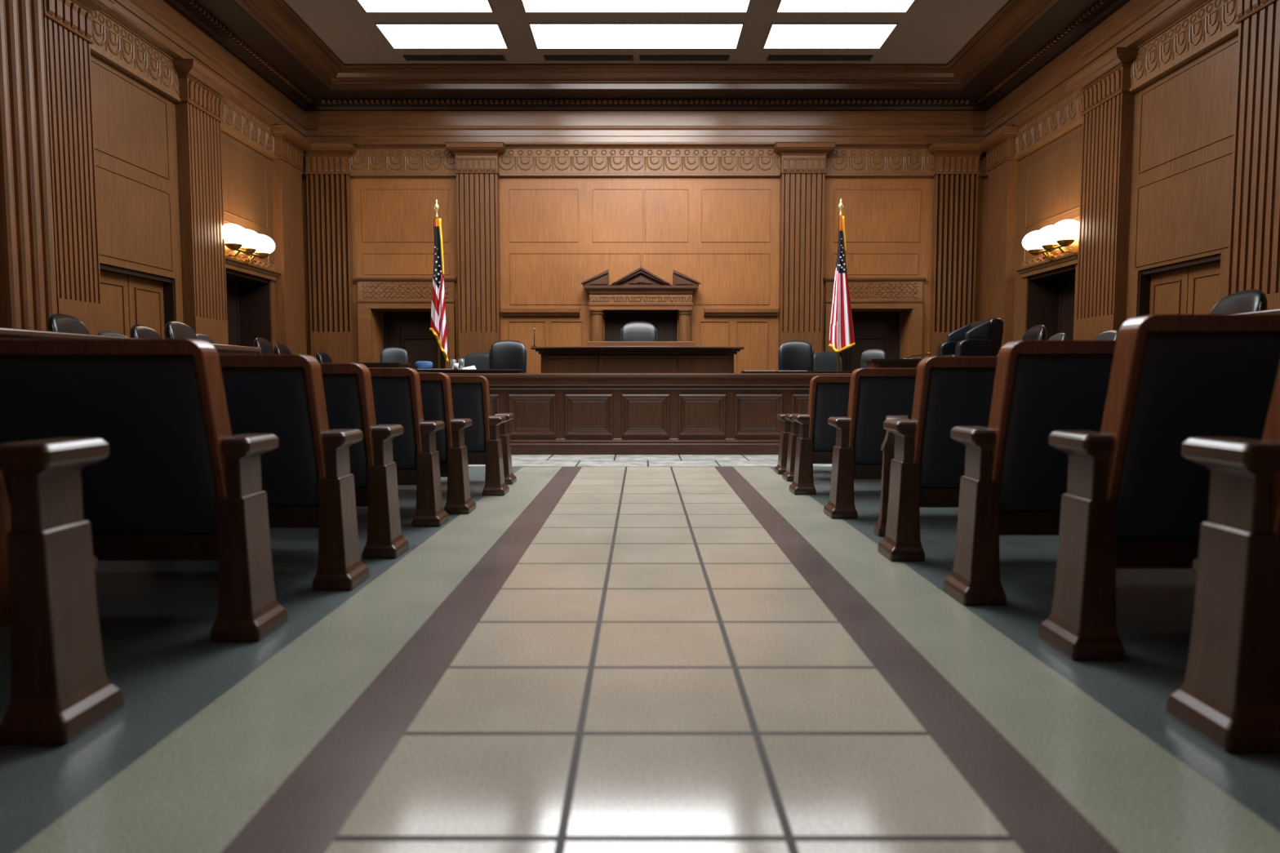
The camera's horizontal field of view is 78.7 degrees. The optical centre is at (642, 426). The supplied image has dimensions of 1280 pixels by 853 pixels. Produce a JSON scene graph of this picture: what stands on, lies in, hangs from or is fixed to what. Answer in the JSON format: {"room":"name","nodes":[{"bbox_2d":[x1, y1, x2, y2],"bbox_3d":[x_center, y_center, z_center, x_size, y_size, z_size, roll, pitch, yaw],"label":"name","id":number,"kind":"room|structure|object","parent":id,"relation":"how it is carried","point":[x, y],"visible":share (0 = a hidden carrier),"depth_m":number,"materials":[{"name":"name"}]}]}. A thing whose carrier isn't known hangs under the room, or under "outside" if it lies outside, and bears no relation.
{"room":"courtroom","nodes":[
{"label":"courtroom","id":0,"kind":"room"},
{"bbox_2d":[90,53,306,351],"bbox_3d":[-5.594,-2.121,4.874,0.512,5.450,15.000,0,4,0],"label":"wall","id":1,"kind":"structure","parent":0,"point":[135,125],"depth_m":8.44,"materials":[{"name":"brown wood"}]},
{"bbox_2d":[0,0,57,331],"bbox_3d":[-5.265,-1.660,6.667,0.170,4.300,0.520,0,4,0],"label":"trim","id":2,"kind":"structure","parent":1,"relation":"attached to","point":[28,283],"depth_m":6.59,"materials":[{"name":"brown wood"}]},
{"bbox_2d":[42,0,114,334],"bbox_3d":[-5.197,-1.795,7.200,0.305,4.500,0.830,0,4,0],"label":"trim","id":3,"kind":"structure","parent":1,"relation":"attached to","point":[68,24],"depth_m":7.15,"materials":[{"name":"brown wood"}]},
{"bbox_2d":[99,263,174,338],"bbox_3d":[-5.450,-0.638,8.376,0.160,2.040,1.270,0,4,0],"label":"door","id":4,"kind":"structure","parent":1,"relation":"in","point":[130,298],"depth_m":8.39,"materials":[{"name":"brown wood"}]},
{"bbox_2d":[172,58,237,345],"bbox_3d":[-5.197,-1.937,9.410,0.305,4.500,0.980,0,4,0],"label":"trim","id":5,"kind":"structure","parent":1,"relation":"attached to","point":[199,113],"depth_m":9.23,"materials":[{"name":"brown wood"}]},
{"bbox_2d":[221,223,275,265],"bbox_3d":[-5.183,-2.350,10.251,0.335,0.472,1.170,0,4,0],"label":"wall sconce","id":6,"kind":"object","parent":1,"relation":"attached to","point":[240,241],"visible":0.91,"depth_m":10.12,"materials":[{"name":"white glass"}]},
{"bbox_2d":[226,268,271,346],"bbox_3d":[-5.615,-0.922,10.708,0.490,2.310,1.240,0,4,0],"label":"door","id":7,"kind":"structure","parent":1,"relation":"in","point":[248,296],"depth_m":11.24,"materials":[{"name":"brown wood"}]},
{"bbox_2d":[225,252,281,280],"bbox_3d":[-5.298,-2.185,10.627,0.105,0.220,1.490,0,4,0],"label":"trim","id":8,"kind":"structure","parent":1,"relation":"attached to","point":[259,268],"depth_m":10.67,"materials":[{"name":"brown wood"}]},
{"bbox_2d":[270,124,311,355],"bbox_3d":[-5.197,-2.084,11.711,0.305,4.500,0.950,0,4,0],"label":"trim","id":9,"kind":"structure","parent":1,"relation":"attached to","point":[290,145],"depth_m":11.50,"materials":[{"name":"brown wood"}]},
{"bbox_2d":[0,454,1279,852],"bbox_3d":[0.050,0.579,5.348,11.800,0.001,15.600,0,4,0],"label":"floor","id":10,"kind":"structure","parent":0,"point":[606,653],"depth_m":2.22,"materials":[{"name":"beige tile"}]},
{"bbox_2d":[0,437,124,744],"bbox_3d":[-2.375,0.250,2.041,1.874,1.080,0.458,0,4,0],"label":"pew","id":11,"kind":"object","parent":10,"relation":"on","point":[61,689],"visible":1,"depth_m":1.97,"materials":[{"name":"brown wood"}]},
{"bbox_2d":[0,327,261,354],"bbox_3d":[-3.420,-0.004,5.261,0.140,1.175,3.300,0,4,0],"label":"rail","id":12,"kind":"object","parent":10,"relation":"on","point":[5,333],"visible":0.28,"depth_m":4.58,"materials":[{"name":"brown wood"}]},
{"bbox_2d":[0,338,288,641],"bbox_3d":[-2.265,0.220,2.801,1.874,1.043,0.458,0,4,0],"label":"pew","id":13,"kind":"object","parent":10,"relation":"on","point":[175,482],"visible":0.96,"depth_m":2.67,"materials":[{"name":"black leather"}]},
{"bbox_2d":[218,354,369,590],"bbox_3d":[-2.185,0.195,3.450,1.874,1.010,0.458,0,4,0],"label":"pew","id":14,"kind":"object","parent":10,"relation":"on","point":[308,482],"visible":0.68,"depth_m":3.34,"materials":[{"name":"brown wood"}]},
{"bbox_2d":[319,363,408,558],"bbox_3d":[-2.180,0.169,4.040,1.874,0.985,0.458,0,4,0],"label":"pew","id":15,"kind":"object","parent":10,"relation":"on","point":[348,387],"visible":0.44,"depth_m":3.94,"materials":[{"name":"brown wood"}]},
{"bbox_2d":[367,367,448,526],"bbox_3d":[-2.175,0.122,4.879,1.874,0.972,0.458,0,4,0],"label":"pew","id":16,"kind":"object","parent":10,"relation":"on","point":[397,391],"visible":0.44,"depth_m":4.78,"materials":[{"name":"brown wood"}]},
{"bbox_2d":[417,372,475,514],"bbox_3d":[-2.095,0.107,5.319,1.874,0.945,0.458,0,4,0],"label":"pew","id":17,"kind":"object","parent":10,"relation":"on","point":[435,387],"visible":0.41,"depth_m":5.22,"materials":[{"name":"brown wood"}]},
{"bbox_2d":[448,375,509,495],"bbox_3d":[-2.000,0.066,6.118,1.874,0.925,0.458,0,4,0],"label":"pew","id":18,"kind":"object","parent":10,"relation":"on","point":[470,394],"visible":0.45,"depth_m":6.01,"materials":[{"name":"black leather"}]},
{"bbox_2d":[493,413,516,484],"bbox_3d":[-2.040,0.039,6.737,1.874,0.900,0.458,0,4,0],"label":"pew","id":19,"kind":"object","parent":10,"relation":"on","point":[509,478],"visible":0.12,"depth_m":6.65,"materials":[{"name":"brown wood"}]},
{"bbox_2d":[444,373,851,454],"bbox_3d":[0.000,-0.151,9.249,5.240,0.958,0.240,0,4,0],"label":"bar","id":20,"kind":"object","parent":10,"relation":"on","point":[554,413],"visible":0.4,"depth_m":9.19,"materials":[{"name":"brown wood"}]},
{"bbox_2d":[773,413,791,474],"bbox_3d":[2.090,0.008,7.447,1.624,0.870,0.458,0,4,0],"label":"pew","id":21,"kind":"object","parent":10,"relation":"on","point":[780,468],"visible":0.16,"depth_m":7.36,"materials":[{"name":"brown wood"}]},
{"bbox_2d":[782,413,799,481],"bbox_3d":[2.080,0.030,6.947,1.624,0.890,0.458,0,4,0],"label":"pew","id":22,"kind":"object","parent":10,"relation":"on","point":[788,475],"visible":0.12,"depth_m":6.86,"materials":[{"name":"brown wood"}]},
{"bbox_2d":[789,375,850,494],"bbox_3d":[2.120,0.063,6.168,1.874,0.925,0.458,0,4,0],"label":"pew","id":23,"kind":"object","parent":10,"relation":"on","point":[828,395],"visible":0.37,"depth_m":6.06,"materials":[{"name":"brown wood"}]},
{"bbox_2d":[823,368,916,518],"bbox_3d":[2.162,0.105,5.148,1.874,0.972,0.458,0,4,0],"label":"pew","id":24,"kind":"object","parent":10,"relation":"on","point":[875,394],"visible":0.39,"depth_m":5.03,"materials":[{"name":"black leather"}]},
{"bbox_2d":[873,356,997,561],"bbox_3d":[2.175,0.147,4.154,1.874,1.015,0.808,0,4,0],"label":"pew","id":25,"kind":"object","parent":10,"relation":"on","point":[926,468],"visible":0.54,"depth_m":3.88,"materials":[{"name":"brown wood"}]},
{"bbox_2d":[942,340,1116,605],"bbox_3d":[2.230,0.185,3.229,1.874,1.058,0.458,0,4,0],"label":"pew","id":26,"kind":"object","parent":10,"relation":"on","point":[1014,482],"visible":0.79,"depth_m":3.12,"materials":[{"name":"brown wood"}]},
{"bbox_2d":[1038,314,1279,660],"bbox_3d":[2.330,0.199,2.619,1.874,1.108,0.458,0,4,0],"label":"pew","id":27,"kind":"object","parent":10,"relation":"on","point":[1132,500],"visible":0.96,"depth_m":2.50,"materials":[{"name":"brown wood"}]},
{"bbox_2d":[1165,364,1279,752],"bbox_3d":[2.365,0.232,2.000,1.874,1.120,0.458,0,4,0],"label":"pew","id":28,"kind":"object","parent":10,"relation":"on","point":[1228,695],"visible":1,"depth_m":1.93,"materials":[{"name":"brown wood"}]},
{"bbox_2d":[1231,308,1279,314],"bbox_3d":[3.550,-0.004,4.359,0.140,1.290,1.500,0,4,0],"label":"rail","id":29,"kind":"object","parent":10,"relation":"on","point":[1270,311],"visible":0.04,"depth_m":4.37,"materials":[{"name":"brown wood"}]},
{"bbox_2d":[302,177,987,373],"bbox_3d":[0.050,-2.620,12.648,10.800,5.450,0.620,0,4,0],"label":"wall","id":30,"kind":"structure","parent":0,"point":[557,234],"depth_m":12.34,"materials":[{"name":"brown wood"}]},
{"bbox_2d":[302,142,356,363],"bbox_3d":[-4.900,-2.118,12.232,0.910,4.500,0.315,0,4,0],"label":"trim","id":31,"kind":"structure","parent":30,"relation":"attached to","point":[327,167],"depth_m":12.23,"materials":[{"name":"brown wood"}]},
{"bbox_2d":[354,276,457,368],"bbox_3d":[-3.735,-1.239,12.675,1.590,2.290,0.644,0,4,0],"label":"door","id":32,"kind":"structure","parent":30,"relation":"in","point":[410,331],"depth_m":12.35,"materials":[{"name":"brown wood"}]},
{"bbox_2d":[444,142,506,359],"bbox_3d":[-2.565,-2.116,12.217,0.900,4.500,0.345,0,4,0],"label":"trim","id":33,"kind":"structure","parent":30,"relation":"attached to","point":[477,163],"depth_m":12.17,"materials":[{"name":"brown wood"}]},
{"bbox_2d":[501,307,579,316],"bbox_3d":[-1.605,-1.815,12.352,1.230,0.140,0.115,0,4,0],"label":"trim","id":34,"kind":"structure","parent":30,"relation":"attached to","point":[506,312],"depth_m":12.31,"materials":[{"name":"brown wood"}]},
{"bbox_2d":[703,307,777,316],"bbox_3d":[1.560,-1.815,12.352,1.160,0.140,0.115,0,4,0],"label":"trim","id":35,"kind":"structure","parent":30,"relation":"attached to","point":[708,312],"depth_m":12.31,"materials":[{"name":"brown wood"}]},
{"bbox_2d":[773,142,836,370],"bbox_3d":[2.500,-2.116,12.217,0.930,4.500,0.345,0,4,0],"label":"trim","id":36,"kind":"structure","parent":30,"relation":"attached to","point":[802,164],"depth_m":12.17,"materials":[{"name":"brown wood"}]},
{"bbox_2d":[822,276,925,370],"bbox_3d":[3.670,-1.239,12.675,1.600,2.290,0.644,0,4,0],"label":"door","id":37,"kind":"structure","parent":30,"relation":"in","point":[872,330],"depth_m":12.35,"materials":[{"name":"brown wood"}]},
{"bbox_2d":[927,142,985,356],"bbox_3d":[4.900,-2.118,12.232,0.910,4.500,0.315,0,4,0],"label":"trim","id":38,"kind":"structure","parent":30,"relation":"attached to","point":[957,164],"depth_m":12.21,"materials":[{"name":"brown wood"}]},
{"bbox_2d":[283,0,1009,63],"bbox_3d":[0.050,-4.850,4.849,11.800,0.200,15.900,0,4,0],"label":"ceiling","id":39,"kind":"structure","parent":0,"point":[931,31],"depth_m":9.85,"materials":[{"name":"paint"}]},
{"bbox_2d":[356,0,493,12],"bbox_3d":[-2.583,-4.977,8.512,1.549,0.015,1.950,0,4,0],"label":"recessed light","id":40,"kind":"object","parent":39,"relation":"in","point":[368,6],"visible":1,"depth_m":9.33,"materials":[{"name":"white plastic"}]},
{"bbox_2d":[374,22,508,48],"bbox_3d":[-2.583,-5.083,10.165,1.549,0.015,0.744,0,4,0],"label":"recessed light","id":41,"kind":"object","parent":39,"relation":"in","point":[398,35],"visible":1,"depth_m":10.11,"materials":[{"name":"white plastic"}]},
{"bbox_2d":[403,54,506,61],"bbox_3d":[-2.606,-5.125,10.859,1.388,0.019,0.170,0,4,0],"label":"ceiling vent","id":42,"kind":"object","parent":39,"relation":"in","point":[407,57],"visible":1,"depth_m":10.82,"materials":[{"name":"metal"}]},
{"bbox_2d":[543,54,633,61],"bbox_3d":[-0.741,-5.125,10.859,1.238,0.019,0.170,0,4,0],"label":"ceiling vent","id":43,"kind":"object","parent":39,"relation":"in","point":[547,57],"visible":1,"depth_m":10.82,"materials":[{"name":"metal"}]},
{"bbox_2d":[521,0,750,12],"bbox_3d":[-0.073,-4.977,8.512,2.697,0.015,1.950,0,4,0],"label":"recessed light","id":44,"kind":"object","parent":39,"relation":"in","point":[529,6],"visible":1,"depth_m":9.31,"materials":[{"name":"white plastic"}]},
{"bbox_2d":[528,22,743,48],"bbox_3d":[-0.073,-5.083,10.165,2.697,0.015,0.744,0,4,0],"label":"recessed light","id":45,"kind":"object","parent":39,"relation":"in","point":[545,35],"visible":1,"depth_m":10.11,"materials":[{"name":"white plastic"}]},
{"bbox_2d":[639,54,729,61],"bbox_3d":[0.584,-5.125,10.859,1.248,0.019,0.170,0,4,0],"label":"ceiling vent","id":46,"kind":"object","parent":39,"relation":"in","point":[642,57],"visible":1,"depth_m":10.82,"materials":[{"name":"metal"}]},
{"bbox_2d":[767,54,873,61],"bbox_3d":[2.469,-5.125,10.859,1.438,0.019,0.170,0,4,0],"label":"ceiling vent","id":47,"kind":"object","parent":39,"relation":"in","point":[771,57],"visible":1,"depth_m":10.82,"materials":[{"name":"metal"}]},
{"bbox_2d":[762,22,897,48],"bbox_3d":[2.420,-5.083,10.165,1.584,0.015,0.744,0,4,0],"label":"recessed light","id":48,"kind":"object","parent":39,"relation":"in","point":[780,35],"visible":1,"depth_m":10.11,"materials":[{"name":"white plastic"}]},
{"bbox_2d":[776,0,915,12],"bbox_3d":[2.420,-4.977,8.512,1.584,0.015,1.950,0,4,0],"label":"recessed light","id":49,"kind":"object","parent":39,"relation":"in","point":[784,6],"visible":1,"depth_m":9.33,"materials":[{"name":"white plastic"}]},
{"bbox_2d":[1013,34,1238,341],"bbox_3d":[5.694,-2.121,4.874,0.512,5.450,15.000,0,4,0],"label":"wall","id":50,"kind":"structure","parent":0,"point":[1184,120],"depth_m":8.10,"materials":[{"name":"brown wood"}]},
{"bbox_2d":[164,0,1129,111],"bbox_3d":[0.050,-4.579,4.716,10.800,0.315,15.000,0,4,0],"label":"trim","id":51,"kind":"structure","parent":50,"relation":"attached to","point":[268,37],"depth_m":11.29,"materials":[{"name":"brown wood"}]},
{"bbox_2d":[102,0,1207,146],"bbox_3d":[0.050,-4.152,4.744,10.800,0.540,15.000,0,4,0],"label":"trim","id":52,"kind":"structure","parent":50,"relation":"attached to","point":[1135,23],"depth_m":12.09,"materials":[{"name":"brown wood"}]},
{"bbox_2d":[89,0,1239,177],"bbox_3d":[0.050,-3.661,4.775,10.800,0.445,15.000,0,4,0],"label":"trim","id":53,"kind":"structure","parent":50,"relation":"attached to","point":[1211,24],"depth_m":12.18,"materials":[{"name":"brown wood"}]},
{"bbox_2d":[978,125,1019,347],"bbox_3d":[5.298,-2.087,11.755,0.305,4.500,0.940,0,4,0],"label":"trim","id":54,"kind":"structure","parent":50,"relation":"attached to","point":[999,146],"depth_m":11.51,"materials":[{"name":"brown wood"}]},
{"bbox_2d":[1014,248,1078,277],"bbox_3d":[5.397,-2.192,10.431,0.105,0.220,1.520,0,4,0],"label":"trim","id":55,"kind":"structure","parent":50,"relation":"attached to","point":[1037,265],"depth_m":10.45,"materials":[{"name":"brown wood"}]},
{"bbox_2d":[1022,219,1079,262],"bbox_3d":[5.282,-2.360,10.090,0.335,0.472,1.170,0,4,0],"label":"wall sconce","id":56,"kind":"object","parent":50,"relation":"attached to","point":[1060,237],"visible":0.97,"depth_m":9.94,"materials":[{"name":"white glass"}]},
{"bbox_2d":[1026,264,1075,340],"bbox_3d":[5.715,-0.920,10.513,0.490,2.330,1.270,0,4,0],"label":"door","id":57,"kind":"structure","parent":50,"relation":"in","point":[1051,295],"depth_m":11.05,"materials":[{"name":"brown wood"}]},
{"bbox_2d":[1065,46,1138,340],"bbox_3d":[5.298,-1.919,9.131,0.305,4.500,1.040,0,4,0],"label":"trim","id":58,"kind":"structure","parent":50,"relation":"attached to","point":[1107,105],"depth_m":8.95,"materials":[{"name":"brown wood"}]},
{"bbox_2d":[1137,253,1220,316],"bbox_3d":[5.550,-0.635,8.031,0.160,2.080,1.240,0,4,0],"label":"door","id":59,"kind":"structure","parent":50,"relation":"in","point":[1191,286],"depth_m":8.06,"materials":[{"name":"brown wood"}]},
{"bbox_2d":[1226,0,1279,310],"bbox_3d":[5.298,-1.752,6.531,0.305,4.500,1.330,0,4,0],"label":"trim","id":60,"kind":"structure","parent":50,"relation":"attached to","point":[1254,234],"depth_m":6.75,"materials":[{"name":"brown wood"}]},
{"bbox_3d":[-0.025,-0.198,11.596,2.450,0.350,1.130,0,4,0],"label":"floor","id":61,"kind":"structure","parent":0,"visible":0},
{"bbox_2d":[620,320,657,341],"bbox_3d":[-0.049,-0.955,11.351,0.689,1.192,0.679,0,4,0],"label":"swivel chair","id":62,"kind":"object","parent":61,"relation":"on","point":[638,331],"visible":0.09,"depth_m":11.53,"materials":[{"name":"black leather"}]},
{"bbox_3d":[0.050,0.117,10.980,10.800,0.200,3.100,0,4,0],"label":"platform","id":63,"kind":"object","parent":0,"visible":0},
{"bbox_2d":[274,343,291,354],"bbox_3d":[-4.346,-0.481,9.909,0.545,1.131,0.552,0,4,-5],"label":"swivel chair","id":64,"kind":"object","parent":63,"relation":"on","point":[279,348],"visible":0.06,"depth_m":9.78,"materials":[{"name":"black leather"}]},
{"bbox_2d":[315,351,332,363],"bbox_3d":[-3.826,-0.436,9.911,0.545,1.042,0.552,0,4,-5],"label":"swivel chair","id":65,"kind":"object","parent":63,"relation":"on","point":[322,357],"visible":0.08,"depth_m":9.78,"materials":[{"name":"black leather"}]},
{"bbox_2d":[351,362,411,367],"bbox_3d":[-3.250,-0.351,9.773,0.600,0.889,0.450,0,4,0],"label":"desk","id":66,"kind":"object","parent":63,"relation":"on","point":[366,364],"visible":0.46,"depth_m":9.52,"materials":[{"name":"brown wood"}]},
{"bbox_2d":[380,346,408,368],"bbox_3d":[-3.267,-0.498,10.314,0.468,1.112,0.462,-1,4,-18],"label":"swivel chair","id":67,"kind":"object","parent":63,"relation":"on","point":[392,354],"visible":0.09,"depth_m":10.42,"materials":[{"name":"black leather"}]},
{"bbox_2d":[429,199,448,368],"bbox_3d":[-2.682,-1.452,10.258,0.340,3.026,0.340,0,4,0],"label":"flag","id":68,"kind":"object","parent":63,"relation":"on","point":[437,325],"visible":0.99,"depth_m":10.18,"materials":[{"name":"multicoloured fabric"}]},
{"bbox_2d":[414,368,524,373],"bbox_3d":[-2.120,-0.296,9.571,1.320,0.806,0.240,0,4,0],"label":"desk","id":69,"kind":"object","parent":63,"relation":"on","point":[442,371],"visible":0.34,"depth_m":9.43,"materials":[{"name":"brown wood"}]},
{"bbox_2d":[415,360,432,368],"bbox_3d":[-2.670,-0.749,9.552,0.210,0.100,0.140,0,4,0],"label":"pouch","id":70,"kind":"object","parent":69,"relation":"on","point":[420,364],"visible":0.92,"depth_m":9.49,"materials":[{"name":"blue fabric"}]},
{"bbox_2d":[449,359,456,368],"bbox_3d":[-2.311,-0.759,9.551,0.076,0.120,0.076,0,4,0],"label":"drinking glass","id":71,"kind":"object","parent":69,"relation":"on","point":[452,361],"visible":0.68,"depth_m":9.52,"materials":[{"name":"white"}]},
{"bbox_2d":[457,358,464,368],"bbox_3d":[-2.218,-0.766,9.581,0.080,0.130,0.080,0,4,0],"label":"drinking glass","id":72,"kind":"object","parent":69,"relation":"on","point":[461,362],"visible":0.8,"depth_m":9.55,"materials":[{"name":"white"}]},
{"bbox_2d":[462,365,475,368],"bbox_3d":[-2.118,-0.723,9.543,0.141,0.050,0.172,0,4,4],"label":"paper stack","id":73,"kind":"object","parent":69,"relation":"on","point":[471,366],"visible":0.79,"depth_m":9.49,"materials":[{"name":"white paper"}]},
{"bbox_3d":[-2.460,-0.695,9.455,0.520,0.006,0.040,0,4,0],"label":"document","id":74,"kind":"object","parent":69,"relation":"on","visible":0},
{"bbox_2d":[453,363,458,368],"bbox_3d":[-2.252,-0.729,9.443,0.064,0.075,0.064,0,4,0],"label":"paper cup","id":75,"kind":"object","parent":74,"relation":"on","point":[455,365],"visible":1,"depth_m":9.42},
{"bbox_2d":[463,352,488,368],"bbox_3d":[-2.355,-0.509,10.912,0.585,1.059,0.577,1,4,8],"label":"swivel chair","id":76,"kind":"object","parent":63,"relation":"on","point":[480,360],"visible":0.06,"depth_m":11.06,"materials":[{"name":"grey leather"}]},
{"bbox_2d":[488,340,526,373],"bbox_3d":[-1.748,-0.522,10.032,0.624,1.197,0.615,0,4,-2],"label":"swivel chair","id":77,"kind":"object","parent":63,"relation":"on","point":[503,354],"visible":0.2,"depth_m":10.18,"materials":[{"name":"black leather"}]},
{"bbox_2d":[530,341,744,373],"bbox_3d":[-0.065,-0.561,10.696,2.930,1.190,0.580,0,4,0],"label":"bench","id":78,"kind":"object","parent":63,"relation":"on","point":[598,357],"visible":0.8,"depth_m":10.56,"materials":[{"name":"brown wood"}]},
{"bbox_2d":[531,328,537,346],"bbox_3d":[-1.500,-1.236,10.843,0.070,0.261,0.070,0,4,0],"label":"microphone","id":79,"kind":"object","parent":78,"relation":"on","point":[534,329],"visible":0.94,"depth_m":10.84,"materials":[{"name":"metal"}]},
{"bbox_2d":[581,266,701,341],"bbox_3d":[-0.020,-1.280,12.358,1.858,2.411,0.490,0,4,0],"label":"door surround","id":80,"kind":"object","parent":63,"relation":"on","point":[640,290],"visible":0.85,"depth_m":12.15,"materials":[{"name":"brown wood"}]},
{"bbox_2d":[777,340,813,370],"bbox_3d":[1.994,-0.517,10.028,0.585,1.189,0.577,0,4,4],"label":"swivel chair","id":81,"kind":"object","parent":63,"relation":"on","point":[794,355],"visible":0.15,"depth_m":10.16,"materials":[{"name":"black leather"}]},
{"bbox_2d":[740,370,853,373],"bbox_3d":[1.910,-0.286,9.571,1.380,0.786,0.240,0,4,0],"label":"desk","id":82,"kind":"object","parent":63,"relation":"on","point":[744,371],"visible":0.09,"depth_m":9.43,"materials":[{"name":"brown wood"}]},
{"bbox_2d":[813,351,842,370],"bbox_3d":[2.661,-0.521,10.961,0.585,1.076,0.577,-1,4,-8],"label":"swivel chair","id":83,"kind":"object","parent":63,"relation":"on","point":[823,361],"visible":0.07,"depth_m":11.11,"materials":[{"name":"black leather"}]},
{"bbox_2d":[828,198,855,370],"bbox_3d":[2.591,-1.456,10.254,0.352,3.032,0.339,3,5,41],"label":"flag","id":84,"kind":"object","parent":63,"relation":"on","point":[842,337],"visible":0.98,"depth_m":10.20,"materials":[{"name":"multicoloured fabric"}]},
{"bbox_2d":[860,348,885,368],"bbox_3d":[3.021,-0.489,10.344,0.429,1.091,0.423,2,4,30],"label":"swivel chair","id":85,"kind":"object","parent":63,"relation":"on","point":[873,353],"visible":0.1,"depth_m":10.45,"materials":[{"name":"black leather"}]},
{"bbox_2d":[862,358,923,368],"bbox_3d":[3.125,-0.373,9.746,0.650,0.936,0.400,0,4,0],"label":"desk","id":86,"kind":"object","parent":63,"relation":"on","point":[873,362],"visible":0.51,"depth_m":9.60,"materials":[{"name":"brown wood"}]},
{"bbox_2d":[903,351,929,358],"bbox_3d":[3.437,-0.888,9.763,0.329,0.088,0.070,0,4,0],"label":"microphone","id":87,"kind":"object","parent":86,"relation":"on","point":[928,353],"visible":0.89,"depth_m":9.76,"materials":[{"name":"metal"}]},
{"bbox_3d":[-4.325,0.309,6.433,2.050,0.400,6.000,0,4,0],"label":"floor","id":88,"kind":"structure","parent":0,"visible":0},
{"bbox_2d":[47,313,89,334],"bbox_3d":[-4.721,-0.441,6.757,0.609,1.056,0.618,0,4,-5],"label":"swivel chair","id":89,"kind":"object","parent":88,"relation":"on","point":[57,322],"visible":0.08,"depth_m":6.66,"materials":[{"name":"black leather"}]},
{"bbox_2d":[97,330,127,337],"bbox_3d":[-3.877,-0.234,6.119,0.609,1.024,0.618,0,4,-5],"label":"swivel chair","id":90,"kind":"object","parent":88,"relation":"on","point":[109,333],"visible":0.02,"depth_m":6.03,"materials":[{"name":"black leather"}]},
{"bbox_2d":[129,324,160,338],"bbox_3d":[-4.656,-0.487,7.706,0.609,1.025,0.618,0,4,-5],"label":"swivel chair","id":91,"kind":"object","parent":88,"relation":"on","point":[142,331],"visible":0.08,"depth_m":7.60,"materials":[{"name":"black leather"}]},
{"bbox_2d":[164,320,197,339],"bbox_3d":[-3.899,-0.361,7.012,0.609,1.163,0.618,0,4,-5],"label":"swivel chair","id":92,"kind":"object","parent":88,"relation":"on","point":[173,329],"visible":0.09,"depth_m":6.89,"materials":[{"name":"black leather"}]},
{"bbox_2d":[195,333,215,343],"bbox_3d":[-4.476,-0.508,8.406,0.609,0.979,0.618,0,4,-5],"label":"swivel chair","id":93,"kind":"object","parent":88,"relation":"on","point":[200,336],"visible":0.03,"depth_m":8.39,"materials":[{"name":"black leather"}]},
{"bbox_2d":[253,337,274,354],"bbox_3d":[-4.192,-0.549,9.082,0.545,0.972,0.552,0,4,-5],"label":"swivel chair","id":94,"kind":"object","parent":88,"relation":"on","point":[266,347],"visible":0.05,"depth_m":9.00,"materials":[{"name":"black leather"}]},
{"bbox_3d":[4.375,0.309,6.433,2.150,0.400,6.000,0,4,0],"label":"floor","id":95,"kind":"structure","parent":0,"visible":0},
{"bbox_2d":[937,318,1004,356],"bbox_3d":[3.728,-0.565,8.982,0.586,1.317,0.660,0,4,0],"label":"leather armchair","id":96,"kind":"object","parent":95,"relation":"on","point":[982,338],"visible":0.56,"depth_m":8.66,"materials":[{"name":"leather"}]},
{"bbox_2d":[1022,324,1047,340],"bbox_3d":[3.833,-0.451,8.109,0.609,1.202,0.618,0,4,5],"label":"swivel chair","id":97,"kind":"object","parent":95,"relation":"on","point":[1038,332],"visible":0.05,"depth_m":7.97,"materials":[{"name":"black leather"}]},
{"bbox_2d":[1048,333,1067,340],"bbox_3d":[3.540,-0.308,7.010,0.449,1.057,0.455,0,4,5],"label":"swivel chair","id":98,"kind":"object","parent":95,"relation":"on","point":[1060,336],"visible":0.07,"depth_m":6.91,"materials":[{"name":"black leather"}]},
{"bbox_2d":[1093,330,1118,340],"bbox_3d":[4.160,-0.432,7.409,0.609,0.954,0.618,0,4,5],"label":"swivel chair","id":99,"kind":"object","parent":95,"relation":"on","point":[1108,335],"visible":0.02,"depth_m":7.32,"materials":[{"name":"black leather"}]},
{"bbox_2d":[1209,289,1267,314],"bbox_3d":[4.110,-0.424,5.759,0.705,1.150,0.715,0,4,5],"label":"swivel chair","id":100,"kind":"object","parent":95,"relation":"on","point":[1246,300],"visible":0.07,"depth_m":5.65,"materials":[{"name":"black leather"}]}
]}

